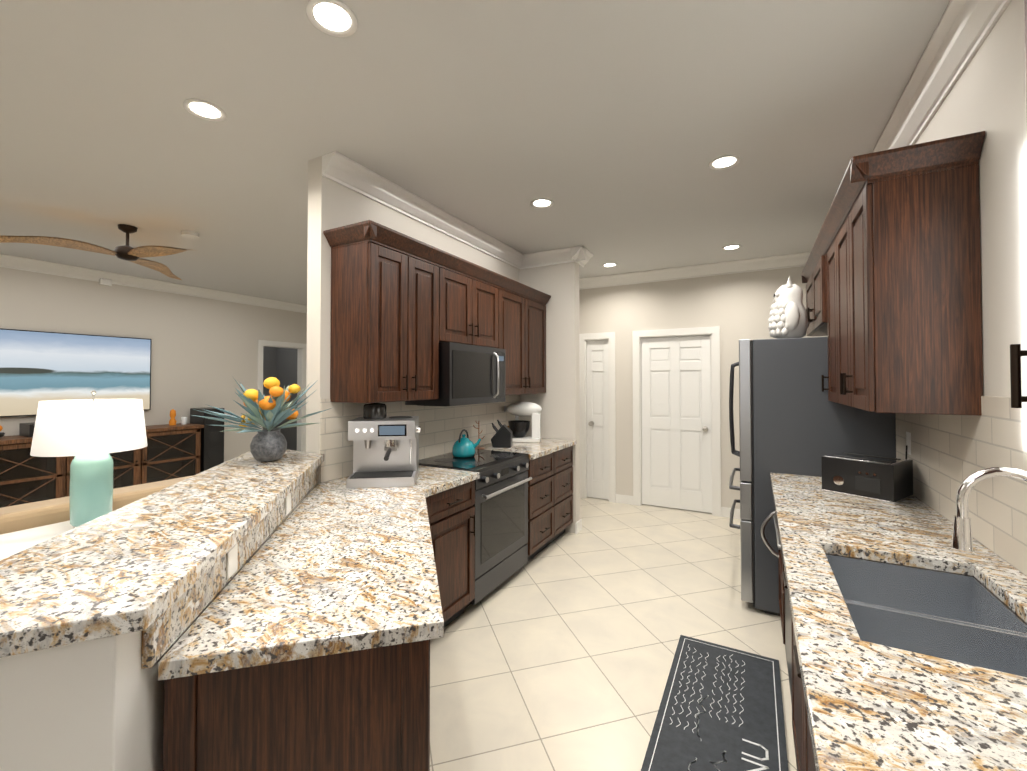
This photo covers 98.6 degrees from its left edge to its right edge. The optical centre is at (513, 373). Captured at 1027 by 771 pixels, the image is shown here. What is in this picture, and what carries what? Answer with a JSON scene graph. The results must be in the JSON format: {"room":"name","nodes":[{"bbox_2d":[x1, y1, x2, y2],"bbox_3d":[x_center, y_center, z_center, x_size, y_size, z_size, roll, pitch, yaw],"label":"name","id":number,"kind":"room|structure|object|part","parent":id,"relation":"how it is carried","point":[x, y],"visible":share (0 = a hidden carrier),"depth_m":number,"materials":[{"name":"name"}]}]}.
{"room":"kitchen","nodes":[
{"label":"kitchen","id":0,"kind":"room"},
{"bbox_2d":[0,267,306,461],"bbox_3d":[-5.383,0.177,4.632,0.138,2.810,7.920,-1,-1,29],"label":"wall","id":1,"kind":"structure","parent":0,"point":[204,351],"depth_m":6.02,"materials":[{"name":"white paint"}]},
{"bbox_2d":[0,328,151,416],"bbox_3d":[-5.137,-0.003,4.928,0.045,0.920,1.810,-1,-1,29],"label":"wall-mounted tv","id":2,"kind":"object","parent":1,"relation":"attached to","point":[36,367],"visible":0.89,"depth_m":5.02,"materials":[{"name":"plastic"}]},
{"bbox_2d":[99,278,111,285],"bbox_3d":[-4.921,-1.104,5.330,0.058,0.075,0.110,-1,-1,29],"label":"sensor","id":3,"kind":"object","parent":1,"relation":"attached to","point":[105,282],"visible":0.92,"depth_m":5.31,"materials":[{"name":"white plastic"}]},
{"bbox_2d":[0,254,306,312],"bbox_3d":[-5.229,-1.169,4.713,0.115,0.115,7.670,-1,-1,29],"label":"crown molding","id":4,"kind":"structure","parent":1,"relation":"attached to","point":[7,261],"depth_m":5.57,"materials":[{"name":"white paint"}]},
{"bbox_2d":[263,347,297,450],"bbox_3d":[-4.613,0.231,7.731,1.480,2.810,2.000,-1,-1,29],"label":"wall","id":5,"kind":"structure","parent":0,"point":[280,364],"depth_m":8.66,"materials":[{"name":"grey paint"}]},
{"bbox_2d":[320,395,519,482],"bbox_3d":[-0.521,0.404,3.608,0.008,0.479,2.446,-1,-1,29],"label":"backsplash","id":6,"kind":"structure","parent":0,"point":[441,426],"depth_m":3.33,"materials":[{"name":"white tile"}]},
{"bbox_2d":[306,156,579,532],"bbox_3d":[0.010,0.167,4.063,0.750,2.810,3.750,-1,-1,29],"label":"wall","id":7,"kind":"structure","parent":0,"point":[332,204],"depth_m":3.50,"materials":[{"name":"white paint"}]},
{"bbox_2d":[327,220,446,402],"bbox_3d":[-0.775,-0.326,2.824,0.323,0.995,0.677,-1,-1,29],"label":"upper cabinet","id":8,"kind":"object","parent":7,"relation":"attached to","point":[403,306],"depth_m":2.58,"materials":[{"name":"brown wood"}]},
{"bbox_2d":[322,151,525,268],"bbox_3d":[-0.475,-1.188,3.612,0.115,0.115,2.448,-1,-1,29],"label":"crown molding","id":9,"kind":"structure","parent":7,"relation":"attached to","point":[336,167],"depth_m":3.13,"materials":[{"name":"white wood"}]},
{"bbox_2d":[447,252,502,348],"bbox_3d":[-0.454,-0.514,3.416,0.323,0.600,0.790,-1,-1,29],"label":"upper cabinet","id":10,"kind":"object","parent":7,"relation":"attached to","point":[474,294],"depth_m":3.35,"materials":[{"name":"brown wood"}]},
{"bbox_2d":[405,342,505,406],"bbox_3d":[-0.399,0.012,3.377,0.446,0.434,0.758,-1,-1,29],"label":"microwave","id":11,"kind":"object","parent":10,"relation":"attached to","point":[471,374],"visible":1,"depth_m":3.16,"materials":[{"name":"black metal"}]},
{"bbox_2d":[503,276,546,394],"bbox_3d":[-0.049,-0.303,4.154,0.323,0.995,1.022,-1,-1,29],"label":"upper cabinet","id":12,"kind":"object","parent":7,"relation":"attached to","point":[524,309],"depth_m":4.08,"materials":[{"name":"brown wood"}]},
{"bbox_2d":[524,246,587,267],"bbox_3d":[0.423,-1.174,4.462,0.615,0.115,0.135,-1,-1,29],"label":"crown molding","id":13,"kind":"structure","parent":7,"relation":"attached to","point":[578,254],"depth_m":4.45,"materials":[{"name":"white"}]},
{"bbox_2d":[575,519,581,530],"bbox_3d":[0.424,1.529,4.615,0.606,0.105,0.016,-1,-1,29],"label":"baseboard","id":14,"kind":"structure","parent":7,"relation":"attached to","point":[578,525],"depth_m":4.40,"materials":[{"name":"white wood"}]},
{"bbox_2d":[579,251,593,266],"bbox_3d":[0.528,-1.170,4.654,0.615,0.115,0.125,-1,-1,29],"label":"crown molding","id":15,"kind":"structure","parent":7,"relation":"attached to","point":[590,254],"depth_m":4.54,"materials":[{"name":"white paint"}]},
{"bbox_2d":[0,0,949,304],"bbox_3d":[-2.606,-1.302,3.272,9.500,0.100,8.150,-1,-1,29],"label":"ceiling","id":16,"kind":"structure","parent":0,"point":[610,128],"depth_m":2.21,"materials":[{"name":"grey paint"}]},
{"bbox_2d":[0,224,191,279],"bbox_3d":[-3.186,-1.101,3.632,1.288,0.286,1.341,-1,-1,29],"label":"ceiling fan","id":17,"kind":"object","parent":16,"relation":"hanging from","point":[126,252],"visible":1,"depth_m":3.64,"materials":[{"name":"brown wood"}]},
{"bbox_2d":[181,230,198,238],"bbox_3d":[-2.842,-1.223,3.883,0.128,0.034,0.128,0,-1,-16],"label":"recessed light","id":18,"kind":"object","parent":16,"relation":"in","point":[185,233],"depth_m":3.86,"materials":[{"name":"white"}]},
{"bbox_2d":[183,99,225,121],"bbox_3d":[-1.486,-1.268,2.131,0.171,0.006,0.171,0,-1,-10],"label":"recessed light","id":19,"kind":"object","parent":16,"relation":"in","point":[205,110],"depth_m":2.13,"materials":[{"name":"white"}]},
{"bbox_2d":[306,0,357,36],"bbox_3d":[-0.650,-1.277,1.588,0.171,0.006,0.171,0,-1,-10],"label":"recessed light","id":20,"kind":"object","parent":16,"relation":"in","point":[336,18],"depth_m":1.59,"materials":[{"name":"white"}]},
{"bbox_2d":[530,198,553,207],"bbox_3d":[0.210,-1.248,3.244,0.171,0.006,0.171,0,-1,23],"label":"recessed light","id":21,"kind":"object","parent":16,"relation":"in","point":[542,202],"depth_m":3.25,"materials":[{"name":"white plastic"}]},
{"bbox_2d":[602,263,617,266],"bbox_3d":[1.081,-1.219,4.961,0.171,0.006,0.171,0,-1,5],"label":"recessed light","id":22,"kind":"object","parent":16,"relation":"in","point":[606,264],"depth_m":4.96,"materials":[{"name":"white"}]},
{"bbox_2d":[709,155,740,169],"bbox_3d":[1.258,-1.259,2.637,0.171,0.006,0.171,0,-1,23],"label":"recessed light","id":23,"kind":"object","parent":16,"relation":"in","point":[727,161],"depth_m":2.64,"materials":[{"name":"white"}]},
{"bbox_2d":[722,245,741,249],"bbox_3d":[2.127,-1.230,4.310,0.171,0.006,0.171,0,-1,23],"label":"recessed light","id":24,"kind":"object","parent":16,"relation":"in","point":[730,247],"depth_m":4.32,"materials":[{"name":"white"}]},
{"bbox_2d":[430,497,796,770],"bbox_3d":[-2.606,1.608,3.222,9.500,0.100,8.150,-1,-1,29],"label":"floor","id":25,"kind":"structure","parent":0,"point":[558,654],"depth_m":2.56,"materials":[{"name":"tile"}]},
{"bbox_2d":[0,521,72,560],"bbox_3d":[-2.137,1.156,2.232,0.440,0.770,1.250,-1,-1,29],"label":"table","id":26,"kind":"object","parent":25,"relation":"on","point":[12,543],"depth_m":2.07,"materials":[{"name":"white"}]},
{"bbox_2d":[30,390,147,527],"bbox_3d":[-2.130,0.427,2.236,0.429,0.686,0.429,-1,-1,29],"label":"table lamp","id":27,"kind":"object","parent":26,"relation":"on","point":[91,435],"visible":0.85,"depth_m":2.15,"materials":[{"name":"white fabric"}]},
{"bbox_2d":[0,475,193,534],"bbox_3d":[-2.800,1.121,2.567,0.975,0.850,2.640,-1,-1,29],"label":"sofa","id":28,"kind":"object","parent":25,"relation":"on","point":[14,518],"visible":0.08,"depth_m":2.32,"materials":[{"name":"beige fabric"}]},
{"bbox_2d":[0,423,203,507],"bbox_3d":[-4.932,1.119,4.768,0.503,0.930,2.660,-1,-1,29],"label":"media console","id":29,"kind":"object","parent":25,"relation":"on","point":[168,452],"visible":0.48,"depth_m":5.05,"materials":[{"name":"brown wood"}]},
{"bbox_2d":[0,425,4,436],"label":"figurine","id":30,"kind":"object","parent":29,"relation":"on","point":[1,433],"depth_m":4.41,"materials":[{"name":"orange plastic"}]},
{"bbox_2d":[19,422,34,436],"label":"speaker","id":31,"kind":"object","parent":29,"relation":"on","point":[26,429],"depth_m":4.55,"materials":[{"name":"black plastic"}]},
{"bbox_2d":[190,407,224,472],"bbox_3d":[-4.239,1.043,6.112,0.374,1.130,0.260,-1,-1,29],"label":"tower speaker","id":32,"kind":"object","parent":25,"relation":"on","point":[212,448],"visible":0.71,"depth_m":6.00},
{"bbox_2d":[0,498,474,770],"bbox_3d":[-1.083,1.007,1.706,1.471,1.050,1.522,-1,-1,29],"label":"kitchen peninsula","id":33,"kind":"object","parent":25,"relation":"on","point":[246,611],"depth_m":0.90,"materials":[{"name":"white paint"}]},
{"bbox_2d":[0,450,479,689],"bbox_3d":[-1.210,0.461,1.667,1.779,0.040,1.607,-1,-1,29],"label":"countertop","id":34,"kind":"structure","parent":33,"relation":"on","point":[240,523],"depth_m":1.22,"materials":[{"name":"beige stone"}]},
{"bbox_2d":[192,377,331,461],"bbox_3d":[-1.285,0.229,2.274,0.594,0.443,0.565,-1,-1,29],"label":"flower vase","id":35,"kind":"object","parent":34,"relation":"on","point":[269,444],"visible":1,"depth_m":2.23,"materials":[{"name":"stone"}]},
{"bbox_2d":[346,403,420,487],"bbox_3d":[-0.740,0.399,2.570,0.380,0.452,0.453,0,-1,-8],"label":"espresso machine","id":36,"kind":"object","parent":34,"relation":"on","point":[385,450],"visible":0.96,"depth_m":2.54,"materials":[{"name":"silver metal"}]},
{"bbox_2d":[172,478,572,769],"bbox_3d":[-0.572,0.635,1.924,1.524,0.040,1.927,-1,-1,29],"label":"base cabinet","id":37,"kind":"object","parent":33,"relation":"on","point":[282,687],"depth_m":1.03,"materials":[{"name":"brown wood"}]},
{"bbox_2d":[176,650,429,770],"bbox_3d":[-0.581,1.095,1.931,1.495,0.880,1.909,-1,-1,29],"label":"base cabinet","id":38,"kind":"object","parent":25,"relation":"on","point":[391,733],"depth_m":1.03,"materials":[{"name":"brown wood"}]},
{"bbox_2d":[419,449,531,608],"bbox_3d":[-0.285,1.094,3.296,0.620,0.929,0.764,-1,-1,29],"label":"range","id":39,"kind":"object","parent":25,"relation":"on","point":[500,505],"visible":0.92,"depth_m":3.13,"materials":[{"name":"black metal"}]},
{"bbox_2d":[452,429,480,457],"bbox_3d":[-0.361,0.527,3.365,0.223,0.205,0.184,-1,-1,29],"label":"kettle","id":40,"kind":"object","parent":39,"relation":"on","point":[463,447],"visible":0.98,"depth_m":3.31,"materials":[{"name":"teal metal"}]},
{"bbox_2d":[527,454,555,481],"bbox_3d":[-0.025,1.129,3.871,0.612,0.880,0.490,-1,-1,29],"label":"base cabinet","id":41,"kind":"object","parent":25,"relation":"on","point":[545,467],"depth_m":3.76,"materials":[{"name":"brown wood"}]},
{"bbox_2d":[477,438,575,457],"bbox_3d":[0.107,0.673,4.089,0.642,0.040,0.985,-1,-1,29],"label":"countertop","id":42,"kind":"structure","parent":41,"relation":"on","point":[546,445],"depth_m":3.95,"materials":[{"name":"beige stone"}]},
{"bbox_2d":[473,421,484,448],"bbox_3d":[-0.299,0.524,3.815,0.114,0.247,0.114,-1,-1,29],"label":"mug rack","id":43,"kind":"object","parent":42,"relation":"on","point":[478,447],"visible":0.77,"depth_m":3.81,"materials":[{"name":"brown wood"}]},
{"bbox_2d":[491,420,511,447],"bbox_3d":[-0.109,0.529,3.921,0.189,0.239,0.100,0,-1,9],"label":"knife block","id":44,"kind":"object","parent":42,"relation":"on","point":[501,437],"visible":1,"depth_m":3.87,"materials":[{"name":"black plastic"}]},
{"bbox_2d":[504,402,541,442],"bbox_3d":[0.093,0.465,4.321,0.368,0.382,0.220,0,-1,9],"label":"stand mixer","id":45,"kind":"object","parent":42,"relation":"on","point":[518,428],"visible":0.98,"depth_m":4.25,"materials":[{"name":"white metal"}]},
{"bbox_2d":[556,446,572,481],"bbox_3d":[0.211,1.136,4.303,0.612,0.880,0.495,-1,-1,29],"label":"base cabinet","id":46,"kind":"object","parent":25,"relation":"on","point":[564,458],"depth_m":4.18,"materials":[{"name":"brown wood"}]},
{"bbox_2d":[641,635,787,770],"bbox_3d":[0.888,1.526,1.908,0.495,0.015,1.290,-1,-1,29],"label":"kitchen mat","id":47,"kind":"object","parent":25,"relation":"on","point":[721,708],"visible":1,"depth_m":1.97,"materials":[{"name":"rubber"}]},
{"bbox_2d":[776,535,779,608],"bbox_3d":[1.768,1.104,2.441,0.489,0.880,0.537,-1,-1,29],"label":"dishwasher","id":48,"kind":"object","parent":25,"relation":"on","point":[778,536],"depth_m":2.70,"materials":[{"name":"silver metal"}]},
{"bbox_2d":[780,563,811,770],"bbox_3d":[1.449,1.095,1.866,0.497,0.880,0.777,-1,-1,29],"label":"base cabinet","id":49,"kind":"object","parent":25,"relation":"on","point":[803,753],"depth_m":1.64,"materials":[{"name":"brown wood"}]},
{"bbox_2d":[770,473,1026,770],"bbox_3d":[0.744,0.611,0.525,0.632,0.040,4.896,-1,-1,29],"label":"countertop","id":50,"kind":"structure","parent":49,"relation":"on","point":[872,703],"depth_m":0.92,"materials":[{"name":"beige stone"}]},
{"bbox_2d":[821,445,914,504],"bbox_3d":[1.818,0.498,2.278,0.402,0.244,0.389,-1,-1,29],"label":"toaster","id":51,"kind":"object","parent":50,"relation":"on","point":[882,479],"visible":1,"depth_m":2.19,"materials":[{"name":"black plastic"}]},
{"bbox_2d":[836,555,1026,666],"bbox_3d":[1.124,0.739,1.200,0.400,0.217,0.690,-1,-1,29],"label":"sink","id":52,"kind":"object","parent":50,"relation":"in","point":[936,607],"depth_m":1.35,"materials":[{"name":"grey metal"}]},
{"bbox_2d":[948,467,1026,554],"bbox_3d":[1.274,0.423,1.118,0.223,0.358,0.138,-1,-1,29],"label":"faucet","id":53,"kind":"object","parent":50,"relation":"on","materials":[{"name":"silver metal"}]},
{"bbox_2d":[729,337,895,615],"bbox_3d":[2.027,0.666,3.142,0.882,1.780,0.910,-1,-1,29],"label":"fridge","id":54,"kind":"object","parent":25,"relation":"on","point":[793,420],"visible":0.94,"depth_m":2.82,"materials":[{"name":"grey metal"}]},
{"bbox_2d":[768,276,807,338],"bbox_3d":[1.839,-0.435,2.966,0.232,0.415,0.220,-1,-1,29],"label":"owl figurine","id":55,"kind":"object","parent":54,"relation":"on","point":[788,318],"visible":0.98,"depth_m":2.90,"materials":[{"name":"white ceramic"}]},
{"bbox_2d":[579,266,827,516],"bbox_3d":[-0.129,0.206,6.333,7.730,2.810,0.138,-1,-1,29],"label":"wall","id":56,"kind":"structure","parent":0,"point":[735,307],"depth_m":5.22,"materials":[{"name":"white paint"}]},
{"bbox_3d":[-0.890,0.527,6.037,6.673,2.158,1.378,-1,-1,29],"label":"trim casing","id":57,"kind":"part","parent":56,"relation":"part of","materials":[{"name":"white"}]},
{"bbox_2d":[587,340,608,499],"bbox_3d":[1.069,0.580,5.631,0.292,2.014,0.109,-1,-1,29],"label":"pantry door","id":58,"kind":"structure","parent":56,"relation":"in","point":[597,430],"depth_m":5.65,"materials":[{"name":"white wood"}]},
{"bbox_2d":[641,335,711,512],"bbox_3d":[1.894,0.573,5.181,0.782,2.014,0.109,-1,-1,29],"label":"back door","id":59,"kind":"structure","parent":56,"relation":"in","point":[676,423],"depth_m":5.19,"materials":[{"name":"white wood"}]},
{"bbox_2d":[579,252,809,289],"bbox_3d":[1.872,-1.162,5.140,2.770,0.115,0.115,-1,-1,29],"label":"crown molding","id":60,"kind":"structure","parent":56,"relation":"attached to","point":[797,259],"depth_m":5.01,"materials":[{"name":"white"}]},
{"bbox_2d":[721,507,740,518],"bbox_3d":[2.763,1.530,4.663,1.035,0.105,0.016,-1,-1,29],"label":"baseboard","id":61,"kind":"structure","parent":56,"relation":"attached to","point":[725,512],"depth_m":4.87,"materials":[{"name":"white"}]},
{"bbox_2d":[896,0,1026,575],"bbox_3d":[1.444,0.115,1.036,0.132,2.810,8.150,-1,-1,29],"label":"wall","id":62,"kind":"structure","parent":0,"point":[987,94],"depth_m":1.49,"materials":[{"name":"white paint"}]},
{"bbox_2d":[805,236,824,335],"bbox_3d":[2.272,-0.564,3.046,0.347,0.515,0.950,-1,-1,29],"label":"upper cabinet","id":63,"kind":"object","parent":62,"relation":"attached to","point":[815,270],"depth_m":2.98,"materials":[{"name":"brown wood"}]},
{"bbox_2d":[825,228,832,401],"bbox_3d":[1.952,-0.333,2.430,0.322,0.995,0.429,-1,-1,29],"label":"upper cabinet","id":64,"kind":"object","parent":62,"relation":"attached to","point":[828,279],"depth_m":2.64,"materials":[{"name":"brown wood"}]},
{"bbox_2d":[829,132,984,415],"bbox_3d":[1.719,-0.341,2.002,0.322,0.995,0.795,-1,-1,29],"label":"upper cabinet","id":65,"kind":"object","parent":62,"relation":"attached to","point":[891,275],"depth_m":1.67,"materials":[{"name":"brown wood"}]},
{"bbox_2d":[872,0,1010,152],"bbox_3d":[1.351,-1.231,1.122,0.115,0.115,7.670,-1,-1,29],"label":"crown molding","id":66,"kind":"structure","parent":62,"relation":"attached to","point":[960,34],"depth_m":1.74,"materials":[{"name":"white"}]},
{"bbox_2d":[1013,0,1026,407],"bbox_3d":[0.838,-0.378,0.389,0.322,0.975,0.582,-1,-1,29],"label":"upper cabinet","id":67,"kind":"object","parent":62,"relation":"attached to","point":[1018,398],"depth_m":0.69,"materials":[{"name":"brown wood"}]}
]}

